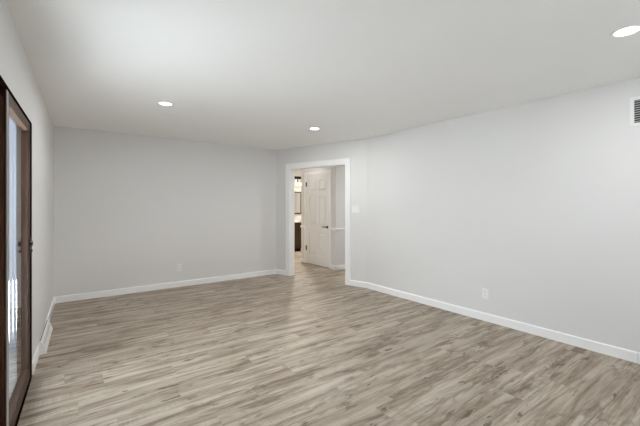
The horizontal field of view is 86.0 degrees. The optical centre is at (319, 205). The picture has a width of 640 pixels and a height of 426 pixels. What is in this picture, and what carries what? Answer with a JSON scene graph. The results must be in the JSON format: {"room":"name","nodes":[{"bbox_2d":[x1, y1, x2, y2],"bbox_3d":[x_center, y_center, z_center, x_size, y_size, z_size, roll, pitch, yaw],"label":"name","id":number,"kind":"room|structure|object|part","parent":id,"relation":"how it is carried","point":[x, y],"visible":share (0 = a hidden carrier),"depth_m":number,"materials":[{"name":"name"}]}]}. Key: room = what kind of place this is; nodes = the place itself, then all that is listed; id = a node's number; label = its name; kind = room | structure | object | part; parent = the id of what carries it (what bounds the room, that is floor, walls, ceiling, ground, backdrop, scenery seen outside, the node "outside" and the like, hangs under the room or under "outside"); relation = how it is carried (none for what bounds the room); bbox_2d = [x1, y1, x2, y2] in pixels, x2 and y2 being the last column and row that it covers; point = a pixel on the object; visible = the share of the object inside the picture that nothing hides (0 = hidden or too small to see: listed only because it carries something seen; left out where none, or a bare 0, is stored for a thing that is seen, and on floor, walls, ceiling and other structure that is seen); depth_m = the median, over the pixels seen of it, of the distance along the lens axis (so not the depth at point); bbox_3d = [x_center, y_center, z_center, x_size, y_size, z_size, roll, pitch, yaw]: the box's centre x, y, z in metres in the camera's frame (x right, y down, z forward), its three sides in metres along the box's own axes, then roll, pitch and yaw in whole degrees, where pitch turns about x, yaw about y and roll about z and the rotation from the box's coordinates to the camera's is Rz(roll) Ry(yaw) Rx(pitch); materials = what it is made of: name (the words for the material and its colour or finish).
{"room":"empty living room","nodes":[
{"label":"empty living room","id":0,"kind":"room"},
{"bbox_2d":[0,0,53,358],"bbox_3d":[-1.605,0.125,1.657,0.072,2.440,7.352,0,0,-34],"label":"wall","id":1,"kind":"structure","parent":0,"point":[16,71],"depth_m":3.02,"materials":[{"name":"paint"}]},
{"bbox_2d":[0,75,32,425],"bbox_3d":[-1.740,0.347,1.872,0.100,1.995,1.920,0,0,-34],"label":"door","id":2,"kind":"structure","parent":1,"relation":"in","point":[10,409],"depth_m":2.25,"materials":[{"name":"brown wood"}]},
{"bbox_3d":[-1.976,-0.594,2.232,0.040,0.068,0.817,0,0,-34],"label":"panel rail","id":3,"kind":"part","parent":2,"relation":"part of","materials":[{"name":"brown wood"}]},
{"bbox_3d":[-1.976,1.276,2.232,0.040,0.095,0.817,0,0,-34],"label":"panel rail","id":4,"kind":"part","parent":2,"relation":"part of","materials":[{"name":"brown wood"}]},
{"bbox_3d":[-1.979,0.335,2.229,0.005,1.797,0.825,0,0,-34],"label":"glass pane","id":5,"kind":"part","parent":2,"relation":"part of","materials":[{"name":"clear glass"}]},
{"bbox_3d":[-1.745,1.335,1.869,0.086,0.020,1.828,0,0,-34],"label":"sill","id":6,"kind":"part","parent":2,"relation":"part of","materials":[{"name":"brown wood"}]},
{"bbox_2d":[32,297,54,374],"bbox_3d":[-2.967,1.299,3.720,0.017,0.092,2.409,0,0,-34],"label":"baseboard","id":7,"kind":"structure","parent":1,"relation":"attached to","point":[36,355],"depth_m":3.03,"materials":[{"name":"paint"}]},
{"bbox_2d":[39,319,52,354],"bbox_3d":[-2.706,1.283,3.397,0.052,0.124,0.720,0,0,-34],"label":"air vent","id":8,"kind":"object","parent":1,"relation":"in","point":[45,338],"visible":1,"depth_m":3.28,"materials":[{"name":"white plastic"}]},
{"bbox_2d":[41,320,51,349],"bbox_3d":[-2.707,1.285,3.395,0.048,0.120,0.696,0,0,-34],"label":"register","id":9,"kind":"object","parent":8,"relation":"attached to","point":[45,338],"depth_m":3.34,"materials":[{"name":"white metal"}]},
{"bbox_2d":[54,126,275,296],"bbox_3d":[-2.323,0.125,5.756,3.524,2.440,0.120,0,0,-36],"label":"wall","id":10,"kind":"structure","parent":0,"point":[129,209],"depth_m":5.45,"materials":[{"name":"paint"}]},
{"bbox_2d":[55,269,275,302],"bbox_3d":[-2.255,1.299,5.723,3.454,0.092,0.014,0,0,-36],"label":"baseboard","id":11,"kind":"structure","parent":10,"relation":"attached to","point":[90,295],"depth_m":5.46,"materials":[{"name":"paint"}]},
{"bbox_2d":[176,264,180,270],"bbox_3d":[-2.334,1.025,5.668,0.074,0.120,0.009,0,0,-36],"label":"wall outlet","id":12,"kind":"object","parent":10,"relation":"attached to","point":[178,266],"visible":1,"depth_m":5.66,"materials":[{"name":"white plastic"}]},
{"bbox_2d":[295,170,300,220],"bbox_3d":[-1.351,0.125,10.235,4.100,2.440,0.120,0,0,-36],"label":"wall","id":13,"kind":"structure","parent":0,"point":[297,172],"depth_m":10.66,"materials":[{"name":"paint"}]},
{"bbox_2d":[295,192,300,213],"bbox_3d":[-0.895,-0.083,10.475,0.800,0.685,0.030,0,0,-36],"label":"wall mirror","id":14,"kind":"object","parent":13,"relation":"attached to","point":[297,194],"visible":0.26,"depth_m":10.62,"materials":[{"name":"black mirror"}]},
{"bbox_2d":[301,166,339,265],"bbox_3d":[-0.011,0.125,7.707,0.120,2.440,1.323,0,0,-36],"label":"wall","id":15,"kind":"structure","parent":0,"point":[335,171],"depth_m":7.20,"materials":[{"name":"paint"}]},
{"bbox_2d":[304,169,330,268],"bbox_3d":[-0.036,0.290,7.689,0.183,2.110,1.011,0,0,-36],"label":"door","id":16,"kind":"structure","parent":15,"relation":"in","point":[317,184],"depth_m":7.67,"materials":[{"name":"paint"}]},
{"bbox_2d":[301,258,334,269],"bbox_3d":[-0.061,1.299,7.662,0.014,0.092,1.337,0,0,-36],"label":"baseboard","id":17,"kind":"structure","parent":15,"relation":"attached to","point":[332,267],"depth_m":7.24,"materials":[{"name":"paint"}]},
{"bbox_2d":[276,138,366,281],"bbox_3d":[-0.014,0.125,6.218,2.002,2.440,0.120,0,0,35],"label":"wall","id":18,"kind":"structure","parent":0,"point":[356,150],"depth_m":5.77,"materials":[{"name":"paint"}]},
{"bbox_2d":[286,158,349,285],"bbox_3d":[-0.034,0.274,6.233,1.425,2.143,0.156,0,0,35],"label":"door frame","id":19,"kind":"structure","parent":18,"relation":"attached to","point":[290,168],"depth_m":6.49,"materials":[{"name":"paint"}]},
{"bbox_2d":[276,269,366,287],"bbox_3d":[-0.053,1.299,6.164,2.002,0.092,0.014,0,0,35],"label":"baseboard","id":20,"kind":"structure","parent":18,"relation":"attached to","point":[280,272],"depth_m":5.71,"materials":[{"name":"paint"}]},
{"bbox_2d":[352,206,359,212],"bbox_3d":[0.592,0.061,5.708,0.148,0.116,0.012,0,0,35],"label":"light switch","id":21,"kind":"object","parent":18,"relation":"attached to","point":[355,209],"visible":1,"depth_m":5.70,"materials":[{"name":"white plastic"}]},
{"bbox_2d":[5,0,639,169],"bbox_3d":[0.440,-1.145,5.035,7.586,0.100,10.630,0,0,-36],"label":"ceiling","id":22,"kind":"structure","parent":0,"point":[247,73],"depth_m":2.59,"materials":[{"name":"paint"}]},
{"bbox_2d":[157,101,173,105],"bbox_3d":[-1.660,-1.092,3.686,0.172,0.006,0.172,0,0,-36],"label":"recessed light","id":23,"kind":"object","parent":22,"relation":"in","point":[163,103],"visible":1,"depth_m":3.67,"materials":[{"name":"paint"}]},
{"bbox_2d":[609,24,639,37],"bbox_3d":[1.926,-1.092,2.151,0.172,0.006,0.172,0,0,-36],"label":"recessed light","id":24,"kind":"object","parent":22,"relation":"in","point":[628,30],"visible":1,"depth_m":2.15,"materials":[{"name":"white plastic"}]},
{"bbox_2d":[17,251,639,425],"bbox_3d":[0.440,1.395,5.035,7.586,0.100,10.630,0,0,-36],"label":"floor","id":25,"kind":"structure","parent":0,"point":[308,347],"depth_m":2.87,"materials":[{"name":"brown wood"}]},
{"bbox_2d":[295,221,300,251],"bbox_3d":[-1.065,0.858,10.004,1.014,0.975,0.583,0,0,-36],"label":"bathroom vanity","id":26,"kind":"object","parent":25,"relation":"on","point":[297,223],"visible":0.03,"depth_m":10.00,"materials":[{"name":"brown wood"}]},
{"bbox_3d":[-0.719,0.588,9.943,0.474,0.165,0.018,0,0,-36],"label":"drawer","id":27,"kind":"part","parent":26,"relation":"part of","materials":[{"name":"brown wood"}]},
{"bbox_3d":[-0.719,0.960,9.943,0.474,0.550,0.018,0,0,-36],"label":"cabinet door","id":28,"kind":"part","parent":26,"relation":"part of","materials":[{"name":"brown wood"}]},
{"bbox_2d":[340,166,344,264],"bbox_3d":[1.361,0.125,7.966,2.400,2.440,0.120,0,0,-36],"label":"wall","id":29,"kind":"structure","parent":0,"point":[342,168],"depth_m":7.24,"materials":[{"name":"paint"}]},
{"bbox_2d":[335,265,344,269],"bbox_3d":[1.347,1.299,7.872,2.534,0.092,0.014,0,0,-36],"label":"baseboard","id":30,"kind":"structure","parent":29,"relation":"attached to","point":[338,267],"depth_m":7.18,"materials":[{"name":"paint"}]},
{"bbox_2d":[367,77,639,352],"bbox_3d":[2.425,0.125,3.427,0.120,2.440,5.450,0,0,-36],"label":"wall","id":31,"kind":"structure","parent":0,"point":[535,205],"depth_m":3.67,"materials":[{"name":"paint"}]},
{"bbox_2d":[482,288,487,298],"bbox_3d":[1.925,1.027,4.001,0.009,0.120,0.074,0,0,-36],"label":"wall outlet","id":32,"kind":"object","parent":31,"relation":"attached to","point":[484,290],"visible":1,"depth_m":4.00,"materials":[{"name":"white plastic"}]},
{"bbox_2d":[367,282,639,363],"bbox_3d":[2.371,1.299,3.387,0.014,0.092,5.450,0,0,-36],"label":"baseboard","id":33,"kind":"structure","parent":31,"relation":"attached to","point":[632,356],"depth_m":3.65,"materials":[{"name":"paint"}]},
{"bbox_2d":[630,96,639,126],"bbox_3d":[2.797,-0.805,2.807,0.010,0.256,0.400,0,0,-36],"label":"air vent grille","id":34,"kind":"object","parent":31,"relation":"in","point":[634,101],"visible":1,"depth_m":2.94,"materials":[{"name":"white plastic"}]},
{"label":"outside","id":35,"kind":"structure","parent":0,"visible":0},
{"bbox_2d":[9,280,16,398],"bbox_3d":[-5.758,1.515,0.126,8.853,0.100,11.000,0,0,-36],"label":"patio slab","id":36,"kind":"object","parent":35,"point":[12,359],"depth_m":3.18,"materials":[{"name":"concrete"}]},
{"bbox_2d":[9,115,16,356],"bbox_3d":[-3.148,0.190,3.118,0.799,2.550,0.150,0,0,-36],"label":"door glass","id":37,"kind":"object","parent":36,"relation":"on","point":[12,125],"visible":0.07,"depth_m":3.22,"materials":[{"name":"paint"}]},
{"bbox_3d":[-3.124,-0.705,3.086,0.799,0.300,0.050,0,0,-36],"label":"cross rail","id":38,"kind":"part","parent":37,"relation":"part of","materials":[{"name":"clear glass"}]}
]}

